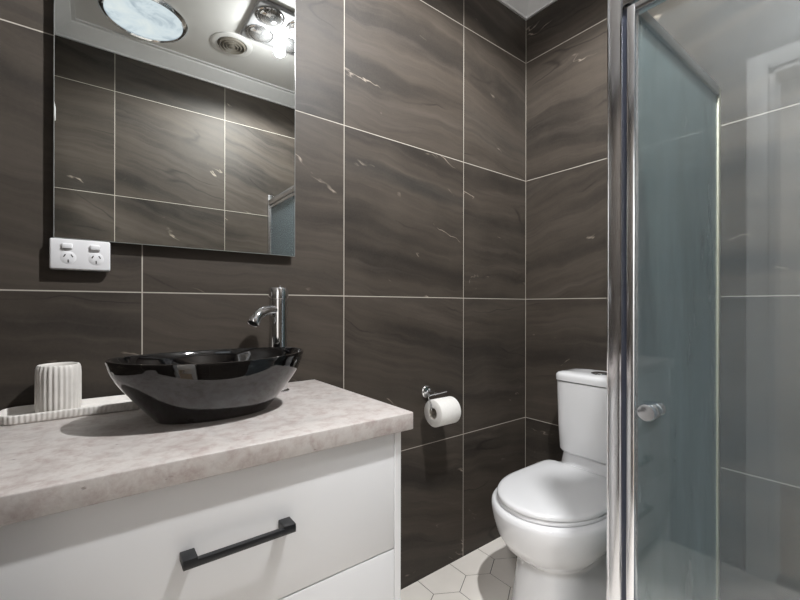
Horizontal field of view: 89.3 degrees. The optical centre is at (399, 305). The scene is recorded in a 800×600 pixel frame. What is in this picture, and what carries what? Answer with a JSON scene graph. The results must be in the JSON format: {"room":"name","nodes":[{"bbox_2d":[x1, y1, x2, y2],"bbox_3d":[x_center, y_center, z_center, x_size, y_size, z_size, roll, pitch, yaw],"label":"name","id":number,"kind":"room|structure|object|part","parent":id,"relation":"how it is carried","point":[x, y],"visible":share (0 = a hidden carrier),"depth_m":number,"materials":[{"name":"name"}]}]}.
{"room":"bathroom","nodes":[
{"label":"bathroom","id":0,"kind":"room"},
{"bbox_2d":[0,0,525,589],"bbox_3d":[-0.154,-0.211,1.519,2.120,2.635,0.100,0,0,-37],"label":"wall","id":1,"kind":"structure","parent":0,"point":[406,273],"depth_m":1.51,"materials":[{"name":"tile"}]},
{"bbox_2d":[49,238,109,271],"bbox_3d":[-0.765,-0.121,0.972,0.114,0.072,0.027,0,0,-37],"label":"power outlet","id":2,"kind":"object","parent":1,"relation":"attached to","point":[64,254],"visible":1,"depth_m":0.96,"materials":[{"name":"white plastic"}]},
{"bbox_2d":[61,243,72,248],"bbox_3d":[-0.779,-0.140,0.948,0.021,0.014,0.005,0,0,-37],"label":"rocker switch","id":3,"kind":"object","parent":2,"relation":"attached to","point":[63,245],"depth_m":0.95,"materials":[{"name":"white plastic"}]},
{"bbox_2d":[60,251,75,263],"bbox_3d":[-0.779,-0.113,0.951,0.030,0.030,0.001,0,0,-37],"label":"socket","id":4,"kind":"object","parent":2,"relation":"attached to","point":[66,257],"depth_m":0.95,"materials":[{"name":"white plastic"}]},
{"bbox_2d":[90,245,100,250],"bbox_3d":[-0.737,-0.140,0.980,0.021,0.014,0.005,0,0,-37],"label":"rocker switch","id":5,"kind":"object","parent":2,"relation":"attached to","point":[92,247],"depth_m":0.98,"materials":[{"name":"white plastic"}]},
{"bbox_2d":[88,253,103,264],"bbox_3d":[-0.737,-0.113,0.983,0.030,0.030,0.001,0,0,-37],"label":"socket","id":6,"kind":"object","parent":2,"relation":"attached to","point":[93,258],"depth_m":0.98,"materials":[{"name":"white plastic"}]},
{"bbox_2d":[53,0,294,256],"bbox_3d":[-0.573,-0.607,1.122,0.586,0.900,0.020,0,0,-37],"label":"wall mirror","id":7,"kind":"object","parent":1,"relation":"attached to","point":[174,120],"visible":1,"depth_m":1.09,"materials":[{"name":"silver mirror"}]},
{"bbox_2d":[422,385,446,410],"bbox_3d":[0.145,0.367,1.635,0.122,0.084,0.079,0,0,-37],"label":"toilet roll holder","id":8,"kind":"object","parent":1,"relation":"attached to","point":[426,390],"visible":0.97,"depth_m":1.64,"materials":[{"name":"silver metal"}]},
{"bbox_3d":[0.111,0.350,1.651,0.050,0.050,0.012,0,0,-37],"label":"wall plate","id":9,"kind":"part","parent":8,"relation":"part of","materials":[{"name":"silver metal"}]},
{"bbox_3d":[0.162,0.378,1.613,0.122,0.062,0.024,0,0,-37],"label":"roll arm","id":10,"kind":"part","parent":8,"relation":"part of","materials":[{"name":"silver metal"}]},
{"bbox_3d":[0.127,0.350,1.629,0.015,0.015,0.048,0,0,-37],"label":"post","id":11,"kind":"part","parent":8,"relation":"part of","materials":[{"name":"silver metal"}]},
{"bbox_2d":[424,396,460,426],"bbox_3d":[0.169,0.420,1.608,0.103,0.106,0.106,0,0,-37],"label":"toilet roll","id":12,"kind":"object","parent":8,"relation":"on","point":[447,410],"visible":1,"depth_m":1.57,"materials":[{"name":"paper"}]},
{"bbox_2d":[497,0,528,19],"bbox_3d":[-0.093,-1.490,1.441,1.920,0.077,0.095,0,0,-37],"label":"trim","id":13,"kind":"structure","parent":1,"relation":"attached to","point":[520,7],"depth_m":1.99,"materials":[{"name":"paint"}]},
{"bbox_2d":[401,537,516,599],"bbox_3d":[0.373,1.147,0.825,2.120,0.080,1.845,0,0,-37],"label":"floor","id":14,"kind":"structure","parent":0,"point":[487,572],"depth_m":1.64,"materials":[{"name":"tile"}]},
{"bbox_2d":[0,432,400,599],"bbox_3d":[-0.432,0.696,0.904,0.731,0.820,0.537,0,0,-37],"label":"vanity cabinet","id":15,"kind":"object","parent":14,"relation":"on","point":[324,524],"visible":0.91,"depth_m":0.72,"materials":[{"name":"white wood"}]},
{"bbox_2d":[0,379,412,526],"bbox_3d":[-0.427,0.266,0.918,0.756,0.040,0.522,0,0,-37],"label":"countertop","id":16,"kind":"structure","parent":15,"relation":"on","point":[50,467],"depth_m":0.73,"materials":[{"name":"stone"}]},
{"bbox_2d":[0,395,139,425],"bbox_3d":[-0.734,0.235,0.934,0.278,0.020,0.104,0,0,-37],"label":"tray","id":17,"kind":"object","parent":16,"relation":"on","point":[25,414],"visible":0.69,"depth_m":0.90,"materials":[{"name":"white ceramic"}]},
{"bbox_2d":[34,362,81,412],"bbox_3d":[-0.768,0.185,0.912,0.081,0.108,0.081,0,0,-37],"label":"tumbler","id":18,"kind":"object","parent":17,"relation":"on","point":[57,386],"visible":0.88,"depth_m":0.88,"materials":[{"name":"white ceramic"}]},
{"bbox_2d":[105,347,302,424],"bbox_3d":[-0.419,0.177,0.921,0.408,0.137,0.272,0,0,-37],"label":"vessel basin","id":19,"kind":"object","parent":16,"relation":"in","point":[200,386],"visible":1,"depth_m":0.82,"materials":[{"name":"black ceramic"}]},
{"bbox_2d":[247,286,289,392],"bbox_3d":[-0.370,0.094,1.126,0.062,0.304,0.146,0,0,30],"label":"mixer","id":20,"kind":"object","parent":16,"relation":"on","point":[277,309],"visible":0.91,"depth_m":1.14,"materials":[{"name":"silver metal"}]},
{"bbox_3d":[-0.369,0.024,1.113,0.028,0.050,0.110,0,0,21],"label":"spout","id":21,"kind":"part","parent":20,"relation":"part of","materials":[{"name":"silver metal"}]},
{"bbox_3d":[-0.276,0.411,0.706,0.187,0.016,0.032,0,0,-37],"label":"handle","id":22,"kind":"part","parent":15,"relation":"part of","materials":[{"name":"black metal"}]},
{"bbox_3d":[-0.294,0.662,0.724,0.691,0.212,0.018,0,0,-37],"label":"drawer","id":23,"kind":"part","parent":15,"relation":"part of","materials":[{"name":"white wood"}]},
{"bbox_3d":[-0.158,0.697,1.133,0.018,0.820,0.505,0,0,-37],"label":"panel","id":24,"kind":"part","parent":15,"relation":"part of","materials":[{"name":"white wood"}]},
{"bbox_2d":[491,368,606,599],"bbox_3d":[0.627,0.692,1.535,0.644,0.832,0.422,0,0,-37],"label":"toilet","id":25,"kind":"object","parent":14,"relation":"on","point":[551,515],"visible":0.66,"depth_m":1.42,"materials":[{"name":"white ceramic"}]},
{"bbox_3d":[0.578,0.680,1.497,0.484,0.022,0.376,0,0,-37],"label":"lid","id":26,"kind":"part","parent":25,"relation":"part of","materials":[{"name":"white plastic"}]},
{"bbox_3d":[0.578,0.700,1.498,0.479,0.015,0.372,0,0,-37],"label":"seat","id":27,"kind":"part","parent":25,"relation":"part of","materials":[{"name":"white plastic"}]},
{"bbox_3d":[0.828,0.299,1.667,0.166,0.039,0.340,0,0,-37],"label":"cistern lid","id":28,"kind":"part","parent":25,"relation":"part of","materials":[{"name":"white ceramic"}]},
{"bbox_3d":[1.058,1.089,0.863,0.784,0.037,0.872,0,0,-37],"label":"shower tray","id":29,"kind":"object","parent":14,"relation":"on","visible":0},
{"bbox_2d":[607,0,720,599],"bbox_3d":[1.061,0.142,0.862,0.784,1.868,0.869,0,0,-37],"label":"shower door","id":30,"kind":"structure","parent":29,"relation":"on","point":[664,110],"depth_m":1.11,"materials":[{"name":"glass"}]},
{"bbox_3d":[0.523,0.141,0.977,0.030,1.868,0.034,0,0,-37],"label":"corner post","id":31,"kind":"part","parent":30,"relation":"part of","materials":[{"name":"metal"}]},
{"bbox_3d":[0.779,-0.723,0.641,0.028,0.038,0.808,0,0,-37],"label":"header rail","id":32,"kind":"part","parent":30,"relation":"part of","materials":[{"name":"metal"}]},
{"bbox_3d":[0.543,0.178,0.947,0.022,1.754,0.018,0,0,-37],"label":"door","id":33,"kind":"part","parent":30,"relation":"part of","materials":[{"name":"metal"}]},
{"bbox_3d":[0.780,-0.688,0.639,0.022,0.020,0.758,0,0,-37],"label":"door rail","id":34,"kind":"part","parent":30,"relation":"part of","materials":[{"name":"metal"}]},
{"bbox_3d":[0.568,0.237,0.914,0.063,0.038,0.038,0,0,-37],"label":"door knob","id":35,"kind":"part","parent":30,"relation":"part of","materials":[{"name":"silver metal"}]},
{"bbox_3d":[0.819,0.156,1.200,0.716,1.784,0.006,0,0,-37],"label":"glass","id":36,"kind":"part","parent":30,"relation":"part of","materials":[{"name":"clear glass"}]},
{"bbox_3d":[0.821,-0.749,1.200,0.714,0.030,0.022,0,0,-37],"label":"rail","id":37,"kind":"part","parent":30,"relation":"part of","materials":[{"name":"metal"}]},
{"bbox_2d":[525,0,799,599],"bbox_3d":[1.208,-0.209,1.398,0.100,2.635,1.745,0,0,-37],"label":"wall","id":38,"kind":"structure","parent":0,"point":[750,49],"depth_m":1.40,"materials":[{"name":"tile"}]},
{"bbox_2d":[526,0,556,19],"bbox_3d":[1.103,-1.488,1.379,0.095,0.077,1.645,0,0,-37],"label":"trim","id":39,"kind":"structure","parent":38,"relation":"attached to","point":[534,6],"depth_m":1.98,"materials":[{"name":"paint"}]}
]}

